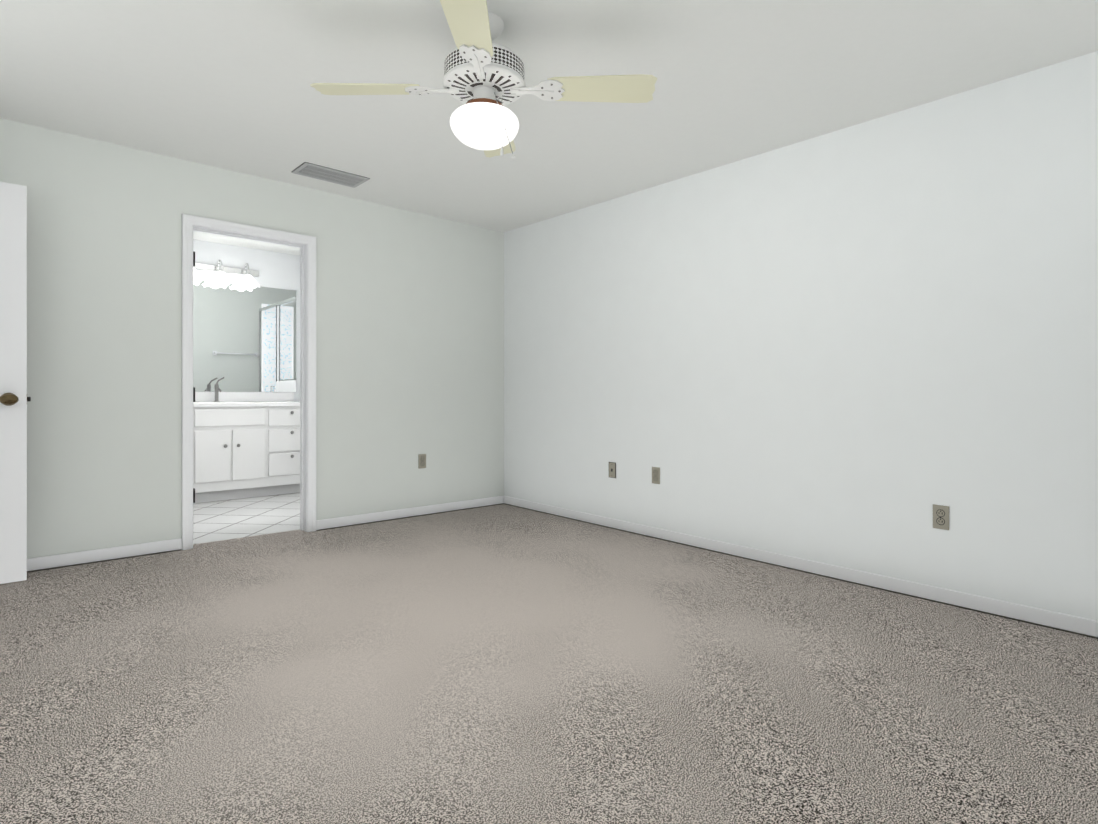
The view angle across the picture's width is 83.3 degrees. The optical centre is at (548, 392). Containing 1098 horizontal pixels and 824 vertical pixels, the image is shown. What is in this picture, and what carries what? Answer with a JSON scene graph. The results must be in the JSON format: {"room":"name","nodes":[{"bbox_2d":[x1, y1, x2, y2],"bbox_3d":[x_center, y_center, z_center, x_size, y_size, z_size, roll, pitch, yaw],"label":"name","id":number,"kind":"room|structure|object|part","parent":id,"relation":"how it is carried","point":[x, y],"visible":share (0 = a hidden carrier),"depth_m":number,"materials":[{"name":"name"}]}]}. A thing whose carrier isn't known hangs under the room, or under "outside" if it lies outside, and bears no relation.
{"room":"empty bedroom","nodes":[
{"label":"empty bedroom","id":0,"kind":"room"},
{"bbox_2d":[193,493,299,543],"bbox_3d":[-2.466,1.006,5.383,3.540,0.082,2.280,0,0,-42],"label":"floor","id":1,"kind":"structure","parent":0,"point":[213,521],"depth_m":4.87,"materials":[{"name":"white tile"}]},
{"bbox_2d":[193,377,299,502],"bbox_3d":[-2.901,0.414,5.928,1.100,1.134,0.643,0,0,-42],"label":"bathroom vanity","id":2,"kind":"object","parent":1,"relation":"on","point":[246,444],"visible":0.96,"depth_m":5.69,"materials":[{"name":"white wood"}]},
{"bbox_2d":[193,239,299,401],"bbox_3d":[-3.187,-0.246,6.187,3.540,2.462,0.120,0,0,-42],"label":"wall","id":3,"kind":"structure","parent":0,"point":[277,270],"depth_m":6.32,"materials":[{"name":"paint"}]},
{"bbox_2d":[193,260,259,288],"bbox_3d":[-3.168,-1.171,5.964,0.750,0.247,0.233,0,0,-42],"label":"sconce","id":4,"kind":"object","parent":3,"relation":"attached to","point":[220,276],"visible":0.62,"depth_m":6.03,"materials":[{"name":"white glass"}]},
{"bbox_2d":[193,280,295,391],"bbox_3d":[-3.229,-0.549,6.062,1.470,1.084,0.006,0,0,-42],"label":"mirror","id":5,"kind":"object","parent":3,"relation":"attached to","point":[244,339],"visible":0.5,"depth_m":6.20,"materials":[{"name":"clear glass"}]},
{"bbox_2d":[0,118,503,558],"bbox_3d":[-1.969,-0.236,4.231,4.340,2.467,0.120,0,0,-42],"label":"wall","id":6,"kind":"structure","parent":0,"point":[409,336],"depth_m":3.85,"materials":[{"name":"paint"}]},
{"bbox_2d":[27,538,181,572],"bbox_3d":[-2.857,0.939,3.340,1.528,0.084,0.018,0,0,-42],"label":"baseboard","id":7,"kind":"structure","parent":6,"relation":"attached to","point":[143,549],"depth_m":3.58,"materials":[{"name":"white wood"}]},
{"bbox_2d":[182,213,315,549],"bbox_3d":[-2.022,-0.066,4.183,0.838,2.104,0.158,0,0,-42],"label":"door frame","id":8,"kind":"structure","parent":6,"relation":"attached to","point":[306,244],"depth_m":4.25,"materials":[{"name":"white wood"}]},
{"bbox_2d":[316,496,502,530],"bbox_3d":[-1.038,0.955,4.973,1.682,0.084,0.018,0,0,-42],"label":"baseboard","id":9,"kind":"structure","parent":6,"relation":"attached to","point":[331,523],"depth_m":4.87,"materials":[{"name":"white wood"}]},
{"bbox_2d":[418,454,425,468],"bbox_3d":[-1.024,0.553,4.992,0.070,0.115,0.008,0,0,-42],"label":"electrical outlet","id":10,"kind":"object","parent":6,"relation":"attached to","point":[421,460],"visible":1,"depth_m":4.99,"materials":[{"name":"beige plastic"}]},
{"bbox_2d":[0,504,1097,823],"bbox_3d":[-0.289,1.023,2.359,4.340,0.105,5.130,0,0,-42],"label":"floor carpet","id":11,"kind":"object","parent":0,"point":[500,664],"visible":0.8,"depth_m":2.08,"materials":[{"name":"grey carpet"}]},
{"bbox_2d":[0,0,1097,255],"bbox_3d":[-1.050,-1.496,3.207,4.340,0.163,7.410,0,0,-42],"label":"ceiling","id":12,"kind":"structure","parent":0,"point":[224,84],"depth_m":2.83,"materials":[{"name":"paint"}]},
{"bbox_2d":[292,162,369,187],"bbox_3d":[-1.452,-1.446,4.120,0.438,0.014,0.243,0,0,-42],"label":"ceiling vent","id":13,"kind":"object","parent":12,"relation":"in","point":[307,169],"visible":0.98,"depth_m":4.10,"materials":[{"name":"silver metal"}]},
{"bbox_2d":[310,0,656,158],"bbox_3d":[-0.251,-1.157,2.406,1.046,0.570,1.046,0,0,-42],"label":"fan","id":14,"kind":"object","parent":12,"relation":"hanging from","point":[483,79],"visible":1,"depth_m":2.34,"materials":[{"name":"beige wood"}]},
{"bbox_3d":[-0.251,-1.027,2.406,0.270,0.135,0.270,0,0,-42],"label":"globe","id":15,"kind":"part","parent":14,"relation":"part of","materials":[{"name":"white glass"}]},
{"bbox_2d":[504,51,1097,619],"bbox_3d":[1.318,-0.209,3.727,0.120,2.469,5.020,0,0,-42],"label":"wall","id":16,"kind":"structure","parent":0,"point":[868,345],"depth_m":3.30,"materials":[{"name":"paint"}]},
{"bbox_2d":[609,462,615,477],"bbox_3d":[0.467,0.573,4.579,0.008,0.116,0.074,0,0,-42],"label":"electrical outlet","id":17,"kind":"object","parent":16,"relation":"attached to","point":[612,469],"visible":1,"depth_m":4.57,"materials":[{"name":"grey plastic"}]},
{"bbox_2d":[652,467,659,483],"bbox_3d":[0.739,0.572,4.276,0.008,0.115,0.070,0,0,-42],"label":"electrical outlet","id":18,"kind":"object","parent":16,"relation":"attached to","point":[655,475],"visible":1,"depth_m":4.27,"materials":[{"name":"beige plastic"}]},
{"bbox_2d":[503,496,1097,638],"bbox_3d":[1.227,0.973,3.726,0.018,0.102,4.900,0,0,-42],"label":"baseboard","id":19,"kind":"structure","parent":16,"relation":"attached to","point":[1082,626],"depth_m":3.28,"materials":[{"name":"white wood"}]},
{"bbox_2d":[933,504,948,529],"bbox_3d":[1.895,0.602,2.988,0.008,0.115,0.070,0,0,-42],"label":"electrical outlet","id":20,"kind":"object","parent":16,"relation":"attached to","point":[940,516],"visible":1,"depth_m":2.98,"materials":[{"name":"beige plastic"}]},
{"bbox_3d":[-1.822,-0.235,0.909,0.120,2.469,5.020,0,0,-42],"label":"wall","id":21,"kind":"structure","parent":0,"visible":0},
{"bbox_2d":[0,182,30,583],"bbox_3d":[-2.990,-0.052,2.921,0.826,2.030,0.191,0,0,-42],"label":"entry door","id":22,"kind":"structure","parent":21,"relation":"in","point":[14,398],"depth_m":3.14,"materials":[{"name":"white wood"}]}
]}

